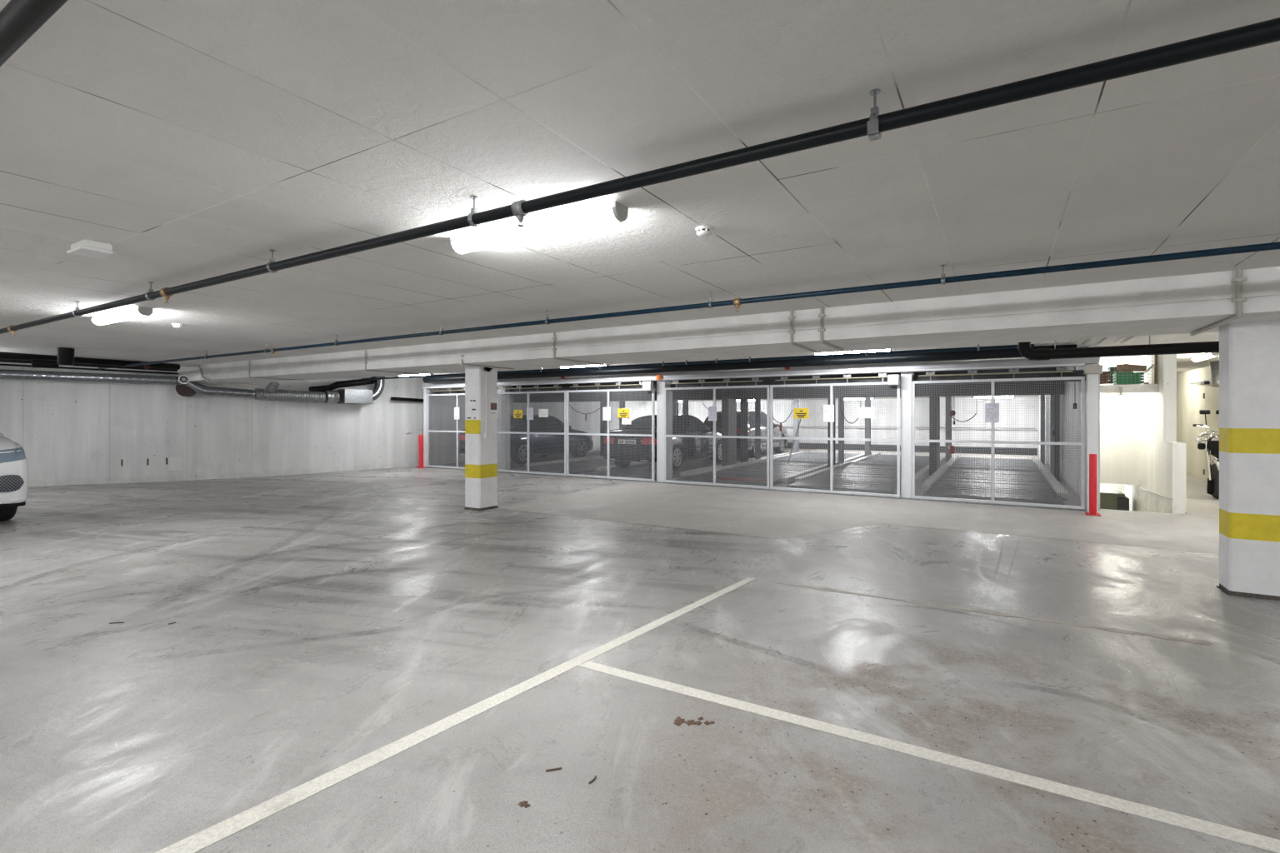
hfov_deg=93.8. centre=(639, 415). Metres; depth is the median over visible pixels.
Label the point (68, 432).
wall
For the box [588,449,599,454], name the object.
platform
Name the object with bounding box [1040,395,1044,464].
lift post
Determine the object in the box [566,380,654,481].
gate
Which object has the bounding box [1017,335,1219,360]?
drain pipe
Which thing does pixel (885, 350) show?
lamp
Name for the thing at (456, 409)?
sign
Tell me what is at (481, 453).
concrete column
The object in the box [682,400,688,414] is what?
lift post
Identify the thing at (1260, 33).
pipe
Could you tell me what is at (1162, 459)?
wall
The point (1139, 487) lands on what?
trim
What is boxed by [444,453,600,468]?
platform
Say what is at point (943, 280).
pipe
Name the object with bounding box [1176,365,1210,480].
wall
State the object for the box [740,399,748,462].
lift post
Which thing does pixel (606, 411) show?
sign
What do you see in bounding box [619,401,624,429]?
lift post
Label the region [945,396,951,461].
lift post
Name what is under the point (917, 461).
platform
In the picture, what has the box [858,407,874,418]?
sign
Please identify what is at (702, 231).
smoke detector
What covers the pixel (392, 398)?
pipe
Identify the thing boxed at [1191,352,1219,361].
lamp
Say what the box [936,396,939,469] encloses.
lift post
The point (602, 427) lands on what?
lift post
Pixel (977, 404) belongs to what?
wall
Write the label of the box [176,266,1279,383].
concrete beam
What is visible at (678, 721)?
dry leaf
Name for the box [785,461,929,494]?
platform
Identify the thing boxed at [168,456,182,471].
wall plate
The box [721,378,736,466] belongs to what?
column
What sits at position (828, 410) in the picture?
sign
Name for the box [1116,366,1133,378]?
cardboard box
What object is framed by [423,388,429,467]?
steel post
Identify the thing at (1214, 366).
duct
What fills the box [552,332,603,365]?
cable conduit
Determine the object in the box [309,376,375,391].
flexible duct
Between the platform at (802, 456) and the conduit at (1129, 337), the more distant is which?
the platform at (802, 456)
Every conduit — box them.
[186,365,257,386]
[248,360,304,380]
[364,350,419,374]
[460,355,514,369]
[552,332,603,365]
[788,310,816,353]
[818,307,843,351]
[1114,336,1126,343]
[1120,336,1133,343]
[1124,335,1137,343]
[1190,269,1247,336]
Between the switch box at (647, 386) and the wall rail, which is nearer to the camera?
the switch box at (647, 386)
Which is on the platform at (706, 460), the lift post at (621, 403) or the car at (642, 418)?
the car at (642, 418)
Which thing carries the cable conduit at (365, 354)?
attached to the concrete beam at (1191, 303)
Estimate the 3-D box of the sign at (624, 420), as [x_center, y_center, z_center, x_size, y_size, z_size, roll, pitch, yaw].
[-0.309,0.013,13.764,0.249,0.374,0.006,0,0,31]
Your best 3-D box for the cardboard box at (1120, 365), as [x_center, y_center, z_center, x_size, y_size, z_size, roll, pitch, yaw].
[8.685,-0.846,10.588,0.349,0.147,0.264,0,0,11]
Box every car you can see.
[0,432,28,520]
[459,415,593,464]
[603,415,720,470]
[704,410,786,457]
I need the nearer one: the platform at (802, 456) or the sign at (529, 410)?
the sign at (529, 410)
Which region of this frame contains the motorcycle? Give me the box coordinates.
[1192,410,1219,499]
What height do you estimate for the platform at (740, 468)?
0.150 m
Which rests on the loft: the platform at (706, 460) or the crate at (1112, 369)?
the crate at (1112, 369)
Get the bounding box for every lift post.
[600,401,607,455]
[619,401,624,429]
[673,400,678,414]
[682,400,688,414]
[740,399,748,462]
[755,400,760,459]
[794,398,799,453]
[827,398,834,467]
[838,398,844,464]
[865,398,870,456]
[929,396,936,475]
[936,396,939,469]
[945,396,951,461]
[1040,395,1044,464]
[1050,395,1054,475]
[1055,395,1059,481]
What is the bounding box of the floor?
[0,448,1279,852]
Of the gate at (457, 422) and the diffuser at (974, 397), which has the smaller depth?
the gate at (457, 422)
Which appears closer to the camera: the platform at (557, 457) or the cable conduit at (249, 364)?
the cable conduit at (249, 364)
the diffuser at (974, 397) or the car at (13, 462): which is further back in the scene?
the diffuser at (974, 397)
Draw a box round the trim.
[1139,487,1173,499]
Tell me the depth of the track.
11.52 m
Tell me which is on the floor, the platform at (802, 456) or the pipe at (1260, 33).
the platform at (802, 456)
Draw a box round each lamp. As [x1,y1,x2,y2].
[91,306,153,324]
[398,373,433,376]
[450,200,628,254]
[560,364,609,368]
[655,375,660,379]
[813,349,892,354]
[844,397,873,399]
[973,395,1014,398]
[1100,359,1126,364]
[1116,387,1125,395]
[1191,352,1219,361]
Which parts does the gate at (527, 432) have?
rail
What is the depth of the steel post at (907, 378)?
10.77 m
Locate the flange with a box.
[175,385,195,396]
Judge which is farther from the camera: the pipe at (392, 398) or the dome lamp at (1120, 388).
the pipe at (392, 398)
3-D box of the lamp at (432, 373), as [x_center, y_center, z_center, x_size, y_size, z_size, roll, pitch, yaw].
[-5.868,-1.071,15.663,1.240,0.089,0.135,0,0,31]
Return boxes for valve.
[949,410,954,415]
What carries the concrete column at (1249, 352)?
on the floor
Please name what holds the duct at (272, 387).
attached to the ventilation duct at (342, 396)
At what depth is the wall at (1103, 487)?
12.98 m
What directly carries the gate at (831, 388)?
on the track
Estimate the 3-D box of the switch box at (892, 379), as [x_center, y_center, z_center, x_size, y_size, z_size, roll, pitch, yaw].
[4.552,-0.644,10.752,0.188,0.185,0.120,0,0,31]
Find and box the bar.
[787,419,801,463]
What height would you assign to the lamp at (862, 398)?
0.089 m
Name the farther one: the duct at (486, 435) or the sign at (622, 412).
the sign at (622, 412)
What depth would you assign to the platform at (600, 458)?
16.77 m
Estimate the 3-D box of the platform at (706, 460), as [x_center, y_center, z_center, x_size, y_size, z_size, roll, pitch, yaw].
[1.135,1.415,16.908,2.380,0.150,6.250,0,0,31]
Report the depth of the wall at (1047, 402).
11.96 m
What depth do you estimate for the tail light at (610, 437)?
15.33 m
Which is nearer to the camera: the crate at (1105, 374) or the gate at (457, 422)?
the crate at (1105, 374)
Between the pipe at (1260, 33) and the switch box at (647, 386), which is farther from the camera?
the switch box at (647, 386)
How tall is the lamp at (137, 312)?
0.089 m
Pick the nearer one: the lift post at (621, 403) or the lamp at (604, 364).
the lamp at (604, 364)
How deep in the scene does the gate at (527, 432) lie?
15.32 m
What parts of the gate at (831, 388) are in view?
rail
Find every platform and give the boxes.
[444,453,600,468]
[509,455,639,474]
[584,458,754,480]
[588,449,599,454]
[675,458,838,486]
[736,450,803,459]
[773,450,871,463]
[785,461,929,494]
[850,453,945,467]
[920,465,1068,504]
[944,455,1046,472]
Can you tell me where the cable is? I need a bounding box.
[773,410,792,430]
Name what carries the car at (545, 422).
on the platform at (557, 457)
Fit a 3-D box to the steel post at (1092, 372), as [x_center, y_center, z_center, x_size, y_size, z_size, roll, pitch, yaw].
[7.073,0.360,9.353,0.215,2.280,0.240,0,0,31]
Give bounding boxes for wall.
[0,362,656,486]
[678,396,1037,455]
[1037,345,1099,509]
[1100,392,1139,484]
[1100,483,1123,493]
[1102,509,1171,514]
[1123,354,1185,514]
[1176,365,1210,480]
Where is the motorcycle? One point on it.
(1211, 445)
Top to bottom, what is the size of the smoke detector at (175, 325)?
0.046 m
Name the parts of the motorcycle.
fuel tank, headlamp glass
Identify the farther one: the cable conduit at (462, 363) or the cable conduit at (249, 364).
the cable conduit at (249, 364)
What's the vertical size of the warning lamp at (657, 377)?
0.118 m
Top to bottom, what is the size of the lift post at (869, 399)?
2.220 m
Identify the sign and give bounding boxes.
[454,407,459,419]
[513,410,522,418]
[526,407,533,419]
[538,409,548,417]
[602,407,610,420]
[617,408,629,418]
[621,408,630,424]
[708,406,716,420]
[793,408,808,418]
[823,405,834,422]
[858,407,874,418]
[985,403,999,422]
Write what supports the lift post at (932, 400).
on the floor
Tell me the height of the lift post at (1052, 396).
2.220 m
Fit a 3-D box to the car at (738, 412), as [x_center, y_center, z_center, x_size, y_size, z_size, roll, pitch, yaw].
[3.871,0.611,21.808,2.040,1.601,4.530,0,0,31]
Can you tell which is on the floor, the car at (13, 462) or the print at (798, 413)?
the car at (13, 462)
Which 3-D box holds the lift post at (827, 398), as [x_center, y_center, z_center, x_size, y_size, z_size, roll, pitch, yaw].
[5.246,0.390,16.390,0.160,2.220,0.260,0,0,31]
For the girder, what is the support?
attached to the ceiling at (196, 140)
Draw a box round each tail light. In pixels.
[459,435,464,440]
[603,437,614,443]
[640,438,656,444]
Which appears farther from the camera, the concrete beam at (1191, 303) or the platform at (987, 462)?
the platform at (987, 462)
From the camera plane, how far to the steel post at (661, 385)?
13.40 m
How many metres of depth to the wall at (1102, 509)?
9.33 m
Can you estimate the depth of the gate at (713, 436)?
12.54 m
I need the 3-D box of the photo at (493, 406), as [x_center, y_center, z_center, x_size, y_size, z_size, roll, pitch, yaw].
[-2.370,-0.152,9.706,0.003,0.113,0.136,0,0,31]
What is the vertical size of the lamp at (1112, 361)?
0.089 m
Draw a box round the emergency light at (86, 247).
[66,239,113,259]
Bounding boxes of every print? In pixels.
[795,410,806,417]
[986,405,998,419]
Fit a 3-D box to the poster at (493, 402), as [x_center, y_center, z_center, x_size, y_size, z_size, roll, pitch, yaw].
[-2.370,-0.124,9.709,0.007,0.329,0.196,0,0,31]
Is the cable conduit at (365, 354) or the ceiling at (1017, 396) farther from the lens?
the ceiling at (1017, 396)
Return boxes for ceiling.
[0,0,1279,381]
[648,395,1038,401]
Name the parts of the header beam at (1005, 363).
rail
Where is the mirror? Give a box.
[1199,410,1210,424]
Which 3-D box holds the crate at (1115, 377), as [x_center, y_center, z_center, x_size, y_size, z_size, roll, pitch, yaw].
[8.648,-0.658,10.611,0.389,0.194,0.408,0,0,31]
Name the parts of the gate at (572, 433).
rail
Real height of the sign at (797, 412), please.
0.204 m
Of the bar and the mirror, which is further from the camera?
the bar
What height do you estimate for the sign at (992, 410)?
0.321 m
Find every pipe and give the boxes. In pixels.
[0,0,68,66]
[0,17,1279,336]
[0,347,179,374]
[97,241,1279,369]
[361,344,1034,380]
[390,396,423,402]
[422,344,1076,382]
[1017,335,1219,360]
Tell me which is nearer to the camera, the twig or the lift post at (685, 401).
the twig
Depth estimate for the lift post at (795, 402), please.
22.10 m
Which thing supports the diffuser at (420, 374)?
attached to the lamp at (432, 373)
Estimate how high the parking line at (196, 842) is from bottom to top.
0.002 m
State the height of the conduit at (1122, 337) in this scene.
0.021 m
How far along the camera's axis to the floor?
3.52 m
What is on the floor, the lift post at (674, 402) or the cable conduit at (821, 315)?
the lift post at (674, 402)
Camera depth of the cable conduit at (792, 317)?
6.34 m
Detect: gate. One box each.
[426,387,464,469]
[497,384,566,475]
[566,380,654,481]
[664,377,769,489]
[770,372,899,497]
[911,366,1084,509]
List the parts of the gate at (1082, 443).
rail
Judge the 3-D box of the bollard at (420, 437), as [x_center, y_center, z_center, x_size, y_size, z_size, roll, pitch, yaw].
[-6.312,1.026,17.244,0.228,0.948,0.228,0,0,31]
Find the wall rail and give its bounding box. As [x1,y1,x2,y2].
[783,425,1035,429]
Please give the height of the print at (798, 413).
0.138 m
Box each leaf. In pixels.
[518,800,530,808]
[673,716,714,726]
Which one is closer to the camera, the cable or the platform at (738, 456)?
the cable
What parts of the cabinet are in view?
control panel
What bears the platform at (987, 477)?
on the floor
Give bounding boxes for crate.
[1100,370,1109,384]
[1107,366,1116,384]
[1112,372,1143,384]
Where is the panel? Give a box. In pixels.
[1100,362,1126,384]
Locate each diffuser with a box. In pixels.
[399,374,429,376]
[844,398,872,399]
[974,396,1013,398]
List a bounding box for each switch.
[1052,367,1055,435]
[1073,366,1076,409]
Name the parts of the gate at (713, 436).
rail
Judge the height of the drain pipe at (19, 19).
0.194 m
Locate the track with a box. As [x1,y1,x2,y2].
[426,466,1086,511]
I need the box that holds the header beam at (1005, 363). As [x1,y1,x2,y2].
[421,357,1098,396]
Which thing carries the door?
in the wall at (1190, 400)
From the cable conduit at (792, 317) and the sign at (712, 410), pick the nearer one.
the cable conduit at (792, 317)
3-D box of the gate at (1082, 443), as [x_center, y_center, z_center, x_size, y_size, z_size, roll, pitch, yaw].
[5.914,0.344,10.035,2.485,2.252,0.075,0,0,31]
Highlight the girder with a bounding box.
[512,366,1064,402]
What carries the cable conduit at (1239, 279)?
attached to the concrete beam at (1191, 303)
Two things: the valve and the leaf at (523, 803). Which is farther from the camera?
the valve
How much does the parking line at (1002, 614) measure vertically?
0.002 m
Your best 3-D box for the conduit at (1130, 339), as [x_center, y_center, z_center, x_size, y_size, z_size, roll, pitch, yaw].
[6.257,-1.095,7.282,0.024,0.021,3.870,0,0,31]
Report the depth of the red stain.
13.20 m
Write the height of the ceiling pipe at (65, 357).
0.374 m
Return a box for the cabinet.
[1100,490,1129,510]
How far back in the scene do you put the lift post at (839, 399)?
17.31 m
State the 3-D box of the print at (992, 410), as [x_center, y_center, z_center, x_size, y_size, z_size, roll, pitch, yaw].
[5.892,-0.062,10.016,0.168,0.240,0.002,0,0,31]
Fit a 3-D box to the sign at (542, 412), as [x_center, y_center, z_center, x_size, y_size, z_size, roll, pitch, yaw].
[-2.423,-0.065,15.018,0.302,0.206,0.006,0,0,31]
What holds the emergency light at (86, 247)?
attached to the ceiling at (196, 140)
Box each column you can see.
[464,366,499,510]
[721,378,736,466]
[1216,320,1279,600]
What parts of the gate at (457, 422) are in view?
rail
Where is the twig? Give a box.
[545,767,561,771]
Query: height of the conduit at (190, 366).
0.432 m
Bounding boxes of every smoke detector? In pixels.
[172,323,182,328]
[695,225,712,237]
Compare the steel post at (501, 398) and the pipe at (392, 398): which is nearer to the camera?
the steel post at (501, 398)
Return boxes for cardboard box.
[1115,364,1146,371]
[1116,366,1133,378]
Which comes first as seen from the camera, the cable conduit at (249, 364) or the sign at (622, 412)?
the cable conduit at (249, 364)
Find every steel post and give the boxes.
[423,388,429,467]
[497,386,509,469]
[656,380,672,482]
[900,372,914,498]
[1083,365,1102,512]
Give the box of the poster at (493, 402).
[489,397,498,418]
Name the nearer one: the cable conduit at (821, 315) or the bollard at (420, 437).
the cable conduit at (821, 315)
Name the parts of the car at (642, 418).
number plate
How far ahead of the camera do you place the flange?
13.64 m
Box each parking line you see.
[155,578,756,852]
[577,661,1279,852]
[773,581,1209,645]
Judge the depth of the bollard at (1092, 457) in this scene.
9.02 m
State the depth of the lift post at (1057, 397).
13.68 m
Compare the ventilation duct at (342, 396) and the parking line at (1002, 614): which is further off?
the ventilation duct at (342, 396)
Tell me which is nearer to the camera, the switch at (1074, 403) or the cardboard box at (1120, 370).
the switch at (1074, 403)
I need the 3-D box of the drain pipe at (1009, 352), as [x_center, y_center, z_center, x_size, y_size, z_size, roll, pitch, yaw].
[0.328,-1.010,12.965,14.800,0.170,0.170,0,0,31]
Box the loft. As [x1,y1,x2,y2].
[1100,355,1159,393]
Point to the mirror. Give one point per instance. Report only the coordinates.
(1202, 412)
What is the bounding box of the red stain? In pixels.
[715,477,765,480]
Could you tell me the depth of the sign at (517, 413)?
15.46 m
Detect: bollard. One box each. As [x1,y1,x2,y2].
[415,435,425,468]
[1085,454,1100,516]
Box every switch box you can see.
[642,381,653,390]
[887,374,899,384]
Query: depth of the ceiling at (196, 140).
2.61 m
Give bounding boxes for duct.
[0,369,384,404]
[265,382,279,393]
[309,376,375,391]
[483,367,492,438]
[1209,361,1219,387]
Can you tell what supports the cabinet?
on the floor
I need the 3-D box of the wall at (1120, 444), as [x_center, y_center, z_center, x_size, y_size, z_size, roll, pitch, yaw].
[9.097,0.401,11.607,0.910,1.818,0.150,0,0,31]
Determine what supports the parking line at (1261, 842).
on the floor
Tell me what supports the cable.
hanging from the ceiling at (1017, 396)
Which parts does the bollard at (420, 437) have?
post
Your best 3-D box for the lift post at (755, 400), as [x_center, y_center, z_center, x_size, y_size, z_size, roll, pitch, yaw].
[3.674,0.390,18.677,0.120,2.220,0.260,0,0,31]
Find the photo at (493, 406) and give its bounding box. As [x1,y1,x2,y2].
[490,403,496,409]
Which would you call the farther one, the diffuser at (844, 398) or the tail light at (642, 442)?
the diffuser at (844, 398)
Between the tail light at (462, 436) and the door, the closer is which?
the door
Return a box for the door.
[1190,379,1219,482]
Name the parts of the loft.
timber post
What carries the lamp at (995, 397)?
attached to the ceiling at (1017, 396)
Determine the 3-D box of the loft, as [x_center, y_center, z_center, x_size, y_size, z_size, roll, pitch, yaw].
[9.011,-0.751,11.443,0.932,0.723,2.900,0,0,31]
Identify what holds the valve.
hanging from the ceiling at (1017, 396)
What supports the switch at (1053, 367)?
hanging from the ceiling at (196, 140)
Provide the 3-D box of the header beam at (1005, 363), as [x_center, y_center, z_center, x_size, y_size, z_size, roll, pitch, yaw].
[0.517,-0.745,13.475,15.600,0.370,0.530,0,0,31]
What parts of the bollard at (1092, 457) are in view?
post, plate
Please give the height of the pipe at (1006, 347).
0.192 m

